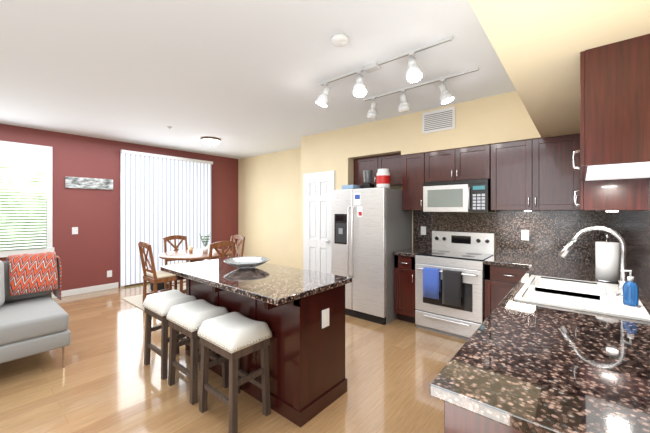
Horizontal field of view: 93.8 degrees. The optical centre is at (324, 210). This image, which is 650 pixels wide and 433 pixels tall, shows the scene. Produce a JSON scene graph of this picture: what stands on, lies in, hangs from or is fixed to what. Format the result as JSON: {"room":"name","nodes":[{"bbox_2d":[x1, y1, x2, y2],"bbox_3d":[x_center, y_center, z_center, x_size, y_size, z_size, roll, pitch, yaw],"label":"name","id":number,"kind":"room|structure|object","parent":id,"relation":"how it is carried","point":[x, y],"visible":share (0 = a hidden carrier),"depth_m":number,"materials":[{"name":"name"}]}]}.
{"room":"kitchen","nodes":[
{"label":"kitchen","id":0,"kind":"room"},
{"bbox_2d":[0,124,237,290],"bbox_3d":[-4.393,0.075,5.383,0.350,2.750,7.200,0,0,40],"label":"wall","id":1,"kind":"structure","parent":0,"point":[88,254],"depth_m":5.42,"materials":[{"name":"red paint"}]},
{"bbox_2d":[0,141,53,256],"bbox_3d":[-5.021,-0.170,4.295,0.084,1.740,1.805,0,0,40],"label":"window","id":2,"kind":"structure","parent":1,"relation":"in","point":[25,198],"depth_m":4.73,"materials":[{"name":"white"}]},
{"bbox_2d":[72,227,77,233],"bbox_3d":[-4.292,0.350,5.220,0.010,0.120,0.080,0,0,40],"label":"switch plate","id":3,"kind":"object","parent":1,"relation":"attached to","point":[74,230],"visible":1,"depth_m":5.22,"materials":[{"name":"white plastic"}]},
{"bbox_2d":[52,282,117,298],"bbox_3d":[-5.182,1.400,4.159,0.014,0.100,4.050,0,0,40],"label":"baseboard","id":4,"kind":"structure","parent":1,"relation":"attached to","point":[87,289],"depth_m":5.34,"materials":[{"name":"white wood"}]},
{"bbox_2d":[65,176,112,189],"bbox_3d":[-4.150,-0.475,5.375,0.028,0.190,0.680,0,0,40],"label":"picture frame","id":5,"kind":"object","parent":1,"relation":"attached to","point":[85,183],"visible":0.98,"depth_m":5.34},
{"bbox_2d":[107,270,111,276],"bbox_3d":[-3.972,1.170,5.604,0.006,0.120,0.080,0,0,40],"label":"electrical outlet plate","id":6,"kind":"object","parent":1,"relation":"attached to","point":[109,273],"visible":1,"depth_m":5.60,"materials":[{"name":"white plastic"}]},
{"bbox_2d":[120,173,123,286],"bbox_3d":[-3.264,0.370,6.427,0.034,2.160,1.830,0,0,40],"label":"window","id":7,"kind":"structure","parent":1,"relation":"in","point":[120,231],"depth_m":5.72,"materials":[{"name":"white"}]},
{"bbox_2d":[120,150,212,285],"bbox_3d":[-3.220,0.142,6.383,0.080,2.545,1.840,0,0,40],"label":"vertical blinds","id":8,"kind":"object","parent":1,"relation":"attached to","point":[162,196],"visible":0.71,"depth_m":6.21,"materials":[{"name":"white"}]},
{"bbox_2d":[0,279,466,432],"bbox_3d":[-1.673,1.500,3.101,7.450,0.100,7.200,0,0,40],"label":"floor","id":9,"kind":"structure","parent":0,"point":[105,379],"depth_m":2.52,"materials":[{"name":"brown wood"}]},
{"bbox_2d":[0,261,70,367],"bbox_3d":[-3.582,0.986,2.288,1.170,0.932,2.400,0,0,40],"label":"sofa","id":10,"kind":"object","parent":9,"relation":"on","point":[34,323],"visible":0.65,"depth_m":2.73,"materials":[{"name":"grey fabric"}]},
{"bbox_2d":[0,260,4,305],"bbox_3d":[-3.296,0.703,2.759,0.230,0.456,0.530,0,0,40],"label":"pillow","id":11,"kind":"object","parent":10,"relation":"on","point":[2,294],"visible":1,"depth_m":2.91,"materials":[{"name":"white fabric"}]},
{"bbox_2d":[6,252,61,299],"bbox_3d":[-3.181,0.722,3.325,0.528,0.536,0.404,0,0,40],"label":"throw blanket","id":12,"kind":"object","parent":10,"relation":"on","point":[35,272],"visible":0.94,"depth_m":3.18,"materials":[{"name":"orange fabric"}]},
{"bbox_2d":[122,286,185,310],"bbox_3d":[-2.159,1.444,5.128,1.600,0.012,1.720,0,0,40],"label":"dining rug","id":13,"kind":"object","parent":9,"relation":"on","point":[136,300],"visible":0.21,"depth_m":4.90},
{"bbox_2d":[138,241,182,305],"bbox_3d":[-2.463,0.944,4.564,0.440,0.988,0.514,0,0,40],"label":"chair","id":14,"kind":"object","parent":13,"relation":"on","point":[154,276],"visible":0.73,"depth_m":4.45,"materials":[{"name":"brown wood"}]},
{"bbox_2d":[163,235,189,289],"bbox_3d":[-2.531,0.944,5.348,0.514,0.988,0.440,0,0,40],"label":"chair","id":15,"kind":"object","parent":13,"relation":"on","point":[175,247],"visible":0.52,"depth_m":5.41,"materials":[{"name":"brown wood"}]},
{"bbox_2d":[158,249,231,293],"bbox_3d":[-2.105,1.068,4.990,1.110,0.740,1.110,0,0,40],"label":"dining table","id":16,"kind":"object","parent":13,"relation":"on","point":[196,255],"visible":0.48,"depth_m":4.80,"materials":[{"name":"brown wood"}]},
{"bbox_2d":[199,233,209,252],"bbox_3d":[-1.995,0.532,5.038,0.193,0.331,0.186,0,0,40],"label":"plant pot","id":17,"kind":"object","parent":16,"relation":"on","point":[204,248],"visible":1,"depth_m":5.02,"materials":[{"name":"white ceramic"}]},
{"bbox_2d":[208,241,235,259],"bbox_3d":[-1.678,0.944,4.632,0.514,0.988,0.440,0,0,40],"label":"chair","id":18,"kind":"object","parent":13,"relation":"on","point":[215,245],"visible":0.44,"depth_m":4.47,"materials":[{"name":"brown wood"}]},
{"bbox_2d":[228,235,244,256],"bbox_3d":[-1.747,0.944,5.417,0.440,0.988,0.514,0,0,40],"label":"chair","id":19,"kind":"object","parent":13,"relation":"on","point":[238,237],"visible":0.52,"depth_m":5.55,"materials":[{"name":"brown wood"}]},
{"bbox_2d":[150,281,168,290],"bbox_3d":[-3.008,1.296,5.579,0.180,0.307,0.320,0,0,40],"label":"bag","id":20,"kind":"object","parent":9,"relation":"on","point":[160,286],"visible":0.19,"depth_m":5.49,"materials":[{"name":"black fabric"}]},
{"bbox_2d":[143,290,196,379],"bbox_3d":[-1.446,1.123,2.851,0.444,0.656,0.342,0,0,40],"label":"stool","id":21,"kind":"object","parent":9,"relation":"on","point":[158,306],"visible":0.69,"depth_m":2.75,"materials":[{"name":"white fabric"}]},
{"bbox_2d":[166,299,228,404],"bbox_3d":[-1.047,1.123,2.517,0.444,0.656,0.342,0,0,40],"label":"stool","id":22,"kind":"object","parent":9,"relation":"on","point":[188,318],"visible":0.81,"depth_m":2.44,"materials":[{"name":"white fabric"}]},
{"bbox_2d":[198,312,271,432],"bbox_3d":[-0.649,1.123,2.183,0.444,0.656,0.342,0,0,40],"label":"stool","id":23,"kind":"object","parent":9,"relation":"on","point":[232,337],"visible":1,"depth_m":2.11,"materials":[{"name":"grey wood"}]},
{"bbox_2d":[171,273,346,427],"bbox_3d":[-0.671,1.014,2.692,1.634,0.872,0.702,0,0,40],"label":"kitchen island","id":24,"kind":"object","parent":9,"relation":"on","point":[300,312],"depth_m":2.21,"materials":[{"name":"brown wood"}]},
{"bbox_2d":[161,257,351,304],"bbox_3d":[-0.682,0.559,2.680,1.690,0.038,0.790,0,0,40],"label":"island countertop","id":25,"kind":"structure","parent":24,"relation":"on","point":[271,284],"depth_m":2.39,"materials":[{"name":"brown stone"}]},
{"bbox_2d":[224,256,269,268],"bbox_3d":[-0.733,0.501,2.860,0.420,0.075,0.420,0,0,40],"label":"glass bowl","id":26,"kind":"object","parent":25,"relation":"on","point":[247,262],"visible":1,"depth_m":2.93,"materials":[{"name":"white"}]},
{"bbox_2d":[332,187,411,324],"bbox_3d":[0.660,0.580,4.380,0.850,1.740,0.880,0,0,40],"label":"fridge","id":27,"kind":"object","parent":9,"relation":"on","point":[371,230],"visible":0.92,"depth_m":4.02,"materials":[{"name":"grey metal"}]},
{"bbox_2d":[342,185,359,189],"bbox_3d":[0.376,-0.328,4.430,0.200,0.074,0.170,0,0,40],"label":"box","id":28,"kind":"object","parent":27,"relation":"on","point":[350,186],"visible":0.6,"depth_m":4.37,"materials":[{"name":"blue"}]},
{"bbox_2d":[361,170,373,188],"bbox_3d":[0.613,-0.431,4.355,0.144,0.281,0.144,0,0,40],"label":"blender","id":29,"kind":"object","parent":27,"relation":"on","point":[367,176],"visible":0.85,"depth_m":4.30,"materials":[{"name":"black plastic"}]},
{"bbox_2d":[376,168,389,188],"bbox_3d":[0.779,-0.421,4.072,0.183,0.261,0.183,0,0,40],"label":"jar","id":30,"kind":"object","parent":27,"relation":"on","point":[382,177],"visible":0.79,"depth_m":4.00,"materials":[{"name":"white plastic"}]},
{"bbox_2d":[394,255,415,323],"bbox_3d":[1.216,1.015,4.121,0.294,0.870,0.618,0,0,40],"label":"base cabinet","id":31,"kind":"object","parent":9,"relation":"on","point":[404,270],"depth_m":3.90,"materials":[{"name":"red wood"}]},
{"bbox_2d":[393,247,431,256],"bbox_3d":[1.205,0.559,4.112,0.296,0.038,0.648,0,0,40],"label":"countertop","id":32,"kind":"structure","parent":31,"relation":"on","point":[411,252],"depth_m":3.99,"materials":[{"name":"stone"}]},
{"bbox_2d":[415,231,494,339],"bbox_3d":[1.586,0.868,3.734,0.760,1.165,0.681,0,0,40],"label":"range","id":33,"kind":"object","parent":9,"relation":"on","point":[466,254],"visible":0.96,"depth_m":3.58,"materials":[{"name":"grey metal"}]},
{"bbox_2d":[423,267,440,299],"bbox_3d":[1.255,0.853,3.581,0.190,0.353,0.057,0,0,40],"label":"towel","id":34,"kind":"object","parent":33,"relation":"hanging from","point":[431,282],"visible":0.94,"depth_m":3.55,"materials":[{"name":"blue fabric"}]},
{"bbox_2d":[442,269,461,306],"bbox_3d":[1.435,0.873,3.430,0.200,0.393,0.057,0,0,40],"label":"towel","id":35,"kind":"object","parent":33,"relation":"hanging from","point":[451,288],"visible":1,"depth_m":3.41,"materials":[{"name":"grey fabric"}]},
{"bbox_2d":[444,401,523,432],"bbox_3d":[1.007,1.015,1.187,0.678,0.870,1.202,0,0,40],"label":"base cabinet","id":36,"kind":"object","parent":9,"relation":"on","point":[457,419],"depth_m":0.89,"materials":[{"name":"red wood"}]},
{"bbox_2d":[430,258,649,432],"bbox_3d":[1.660,0.559,1.990,0.712,0.038,3.313,0,0,40],"label":"countertop","id":37,"kind":"structure","parent":36,"relation":"on","point":[525,367],"depth_m":1.04,"materials":[{"name":"stone"}]},
{"bbox_2d":[514,275,649,321],"bbox_3d":[1.632,0.632,1.973,0.572,0.212,0.856,0,0,40],"label":"sink","id":38,"kind":"object","parent":37,"relation":"in","point":[592,297],"visible":0.46,"depth_m":1.98,"materials":[{"name":"white ceramic"}]},
{"bbox_2d":[620,270,638,305],"bbox_3d":[1.698,0.429,1.695,0.072,0.192,0.064,0,0,40],"label":"soap bottle","id":39,"kind":"object","parent":38,"relation":"on","point":[630,292],"visible":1,"depth_m":1.68,"materials":[{"name":"blue plastic"}]},
{"bbox_2d":[558,226,625,297],"bbox_3d":[1.702,0.311,1.937,0.347,0.428,0.099,0,0,40],"label":"faucet","id":40,"kind":"object","parent":37,"relation":"on","point":[566,249],"visible":0.85,"depth_m":1.85,"materials":[{"name":"silver metal"}]},
{"bbox_2d":[594,234,619,282],"bbox_3d":[2.160,0.361,2.325,0.150,0.356,0.150,0,0,40],"label":"paper towel","id":41,"kind":"object","parent":37,"relation":"on","point":[607,261],"visible":0.94,"depth_m":2.27,"materials":[{"name":"white paper"}]},
{"bbox_2d":[485,264,525,319],"bbox_3d":[2.094,1.015,3.358,0.483,0.870,0.658,0,0,40],"label":"base cabinet","id":42,"kind":"object","parent":9,"relation":"on","point":[501,282],"depth_m":3.21,"materials":[{"name":"red wood"}]},
{"bbox_2d":[484,254,540,267],"bbox_3d":[2.068,0.559,3.370,0.427,0.038,0.673,0,0,40],"label":"countertop","id":43,"kind":"structure","parent":42,"relation":"on","point":[498,259],"depth_m":3.27,"materials":[{"name":"stone"}]},
{"bbox_2d":[0,0,515,158],"bbox_3d":[-1.673,-1.350,3.101,7.450,0.100,7.200,0,0,40],"label":"ceiling","id":44,"kind":"structure","parent":0,"point":[240,79],"depth_m":2.75,"materials":[{"name":"white paint"}]},
{"bbox_2d":[201,137,219,145],"bbox_3d":[-2.081,-1.244,5.532,0.340,0.109,0.340,0,0,40],"label":"flush ceiling light","id":45,"kind":"object","parent":44,"relation":"attached to","point":[212,141],"visible":1,"depth_m":5.42,"materials":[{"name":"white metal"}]},
{"bbox_2d":[331,33,347,46],"bbox_3d":[0.112,-1.278,2.295,0.130,0.041,0.130,0,0,40],"label":"smoke detector","id":46,"kind":"object","parent":44,"relation":"attached to","point":[339,40],"visible":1,"depth_m":2.26,"materials":[{"name":"white plastic"}]},
{"bbox_2d":[316,36,453,106],"bbox_3d":[0.430,-1.174,2.684,1.332,0.250,0.140,0,0,40],"label":"track light","id":47,"kind":"object","parent":44,"relation":"attached to","point":[414,73],"visible":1,"depth_m":2.68,"materials":[{"name":"grey metal"}]},
{"bbox_2d":[364,68,478,118],"bbox_3d":[0.944,-1.174,3.187,1.230,0.250,0.138,0,0,40],"label":"track light","id":48,"kind":"object","parent":44,"relation":"attached to","point":[446,96],"visible":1,"depth_m":3.20,"materials":[{"name":"grey metal"}]},
{"bbox_2d":[348,0,649,158],"bbox_3d":[-0.272,-1.030,1.566,3.130,0.540,6.450,0,0,40],"label":"soffit beam","id":49,"kind":"structure","parent":44,"relation":"attached to","point":[539,46],"depth_m":1.75,"materials":[{"name":"beige paint"}]},
{"bbox_2d":[422,106,454,133],"bbox_3d":[1.427,-1.135,3.839,0.410,0.270,0.020,0,0,40],"label":"air vent grille","id":50,"kind":"object","parent":49,"relation":"attached to","point":[438,120],"visible":1,"depth_m":3.83,"materials":[{"name":"white metal"}]},
{"bbox_2d":[238,148,300,268],"bbox_3d":[-0.982,0.075,6.959,2.850,2.750,0.400,0,0,40],"label":"wall","id":51,"kind":"structure","parent":0,"point":[269,205],"depth_m":6.87,"materials":[{"name":"beige paint"}]},
{"bbox_2d":[301,127,360,268],"bbox_3d":[0.298,0.075,5.474,1.020,2.750,1.030,0,0,40],"label":"wall","id":52,"kind":"structure","parent":0,"point":[324,151],"depth_m":5.02,"materials":[{"name":"beige paint"}]},
{"bbox_2d":[303,170,334,273],"bbox_3d":[-0.134,0.403,5.099,0.690,2.095,0.097,0,0,40],"label":"closet door","id":53,"kind":"structure","parent":52,"relation":"in","point":[318,187],"depth_m":5.11,"materials":[{"name":"white wood"}]},
{"bbox_2d":[374,186,625,253],"bbox_3d":[2.048,0.075,4.253,3.230,2.750,0.650,0,0,40],"label":"wall","id":54,"kind":"structure","parent":0,"point":[397,187],"depth_m":3.93,"materials":[{"name":"beige paint"}]},
{"bbox_2d":[354,153,400,187],"bbox_3d":[0.868,-0.594,4.663,0.886,0.447,0.237,0,0,40],"label":"upper cabinet","id":55,"kind":"object","parent":54,"relation":"attached to","point":[390,162],"depth_m":4.60,"materials":[{"name":"brown wood"}]},
{"bbox_2d":[398,152,429,209],"bbox_3d":[1.296,-0.380,4.231,0.441,0.760,0.349,0,0,40],"label":"upper cabinet","id":56,"kind":"object","parent":54,"relation":"attached to","point":[413,169],"depth_m":4.10,"materials":[{"name":"brown wood"}]},
{"bbox_2d":[430,146,481,181],"bbox_3d":[1.715,-0.562,3.879,0.769,0.395,0.349,0,0,40],"label":"upper cabinet","id":57,"kind":"object","parent":54,"relation":"attached to","point":[458,164],"depth_m":3.74,"materials":[{"name":"brown wood"}]},
{"bbox_2d":[423,179,494,211],"bbox_3d":[1.682,-0.170,3.848,0.760,0.380,0.438,0,0,40],"label":"microwave","id":58,"kind":"object","parent":57,"relation":"attached to","point":[462,196],"visible":1,"depth_m":3.67,"materials":[{"name":"white plastic"}]},
{"bbox_2d":[413,210,620,263],"bbox_3d":[2.132,0.271,3.743,2.190,0.537,0.020,0,0,40],"label":"backsplash","id":59,"kind":"structure","parent":54,"relation":"attached to","point":[552,234],"depth_m":3.51,"materials":[{"name":"brown stone"}]},
{"bbox_2d":[421,226,425,234],"bbox_3d":[1.403,0.290,4.336,0.075,0.120,0.007,0,0,40],"label":"outlet","id":60,"kind":"object","parent":59,"relation":"attached to","point":[423,229],"depth_m":4.33,"materials":[{"name":"white plastic"}]},
{"bbox_2d":[521,230,528,239],"bbox_3d":[2.337,0.290,3.552,0.075,0.120,0.007,0,0,40],"label":"outlet","id":61,"kind":"object","parent":59,"relation":"attached to","point":[524,234],"depth_m":3.55,"materials":[{"name":"white plastic"}]},
{"bbox_2d":[482,135,569,209],"bbox_3d":[2.275,-0.380,3.360,0.871,0.760,0.425,0,0,40],"label":"upper cabinet","id":62,"kind":"object","parent":54,"relation":"attached to","point":[533,174],"depth_m":3.25,"materials":[{"name":"brown wood"}]},
{"bbox_2d":[570,134,577,209],"bbox_3d":[2.517,-0.380,2.766,0.396,0.760,1.024,0,0,40],"label":"upper cabinet","id":63,"kind":"object","parent":54,"relation":"attached to","point":[573,137],"depth_m":3.01,"materials":[{"name":"brown wood"}]},
{"bbox_2d":[578,178,647,211],"bbox_3d":[2.087,-0.380,2.216,0.348,0.760,0.602,0,0,40],"label":"upper cabinet","id":64,"kind":"object","parent":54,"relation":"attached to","point":[631,193],"depth_m":2.03,"materials":[{"name":"brown wood"}]},
{"bbox_2d":[578,34,649,181],"bbox_3d":[1.642,-0.485,1.685,0.348,0.550,0.900,0,0,40],"label":"upper cabinet","id":65,"kind":"object","parent":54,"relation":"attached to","point":[600,160],"depth_m":1.38,"materials":[{"name":"brown wood"}]},
{"bbox_2d":[621,178,649,297],"bbox_3d":[1.925,0.170,1.768,0.020,0.739,3.313,0,0,40],"label":"backsplash","id":66,"kind":"structure","parent":54,"relation":"attached to","point":[635,225],"depth_m":2.19,"materials":[{"name":"grey stone"}]}
]}

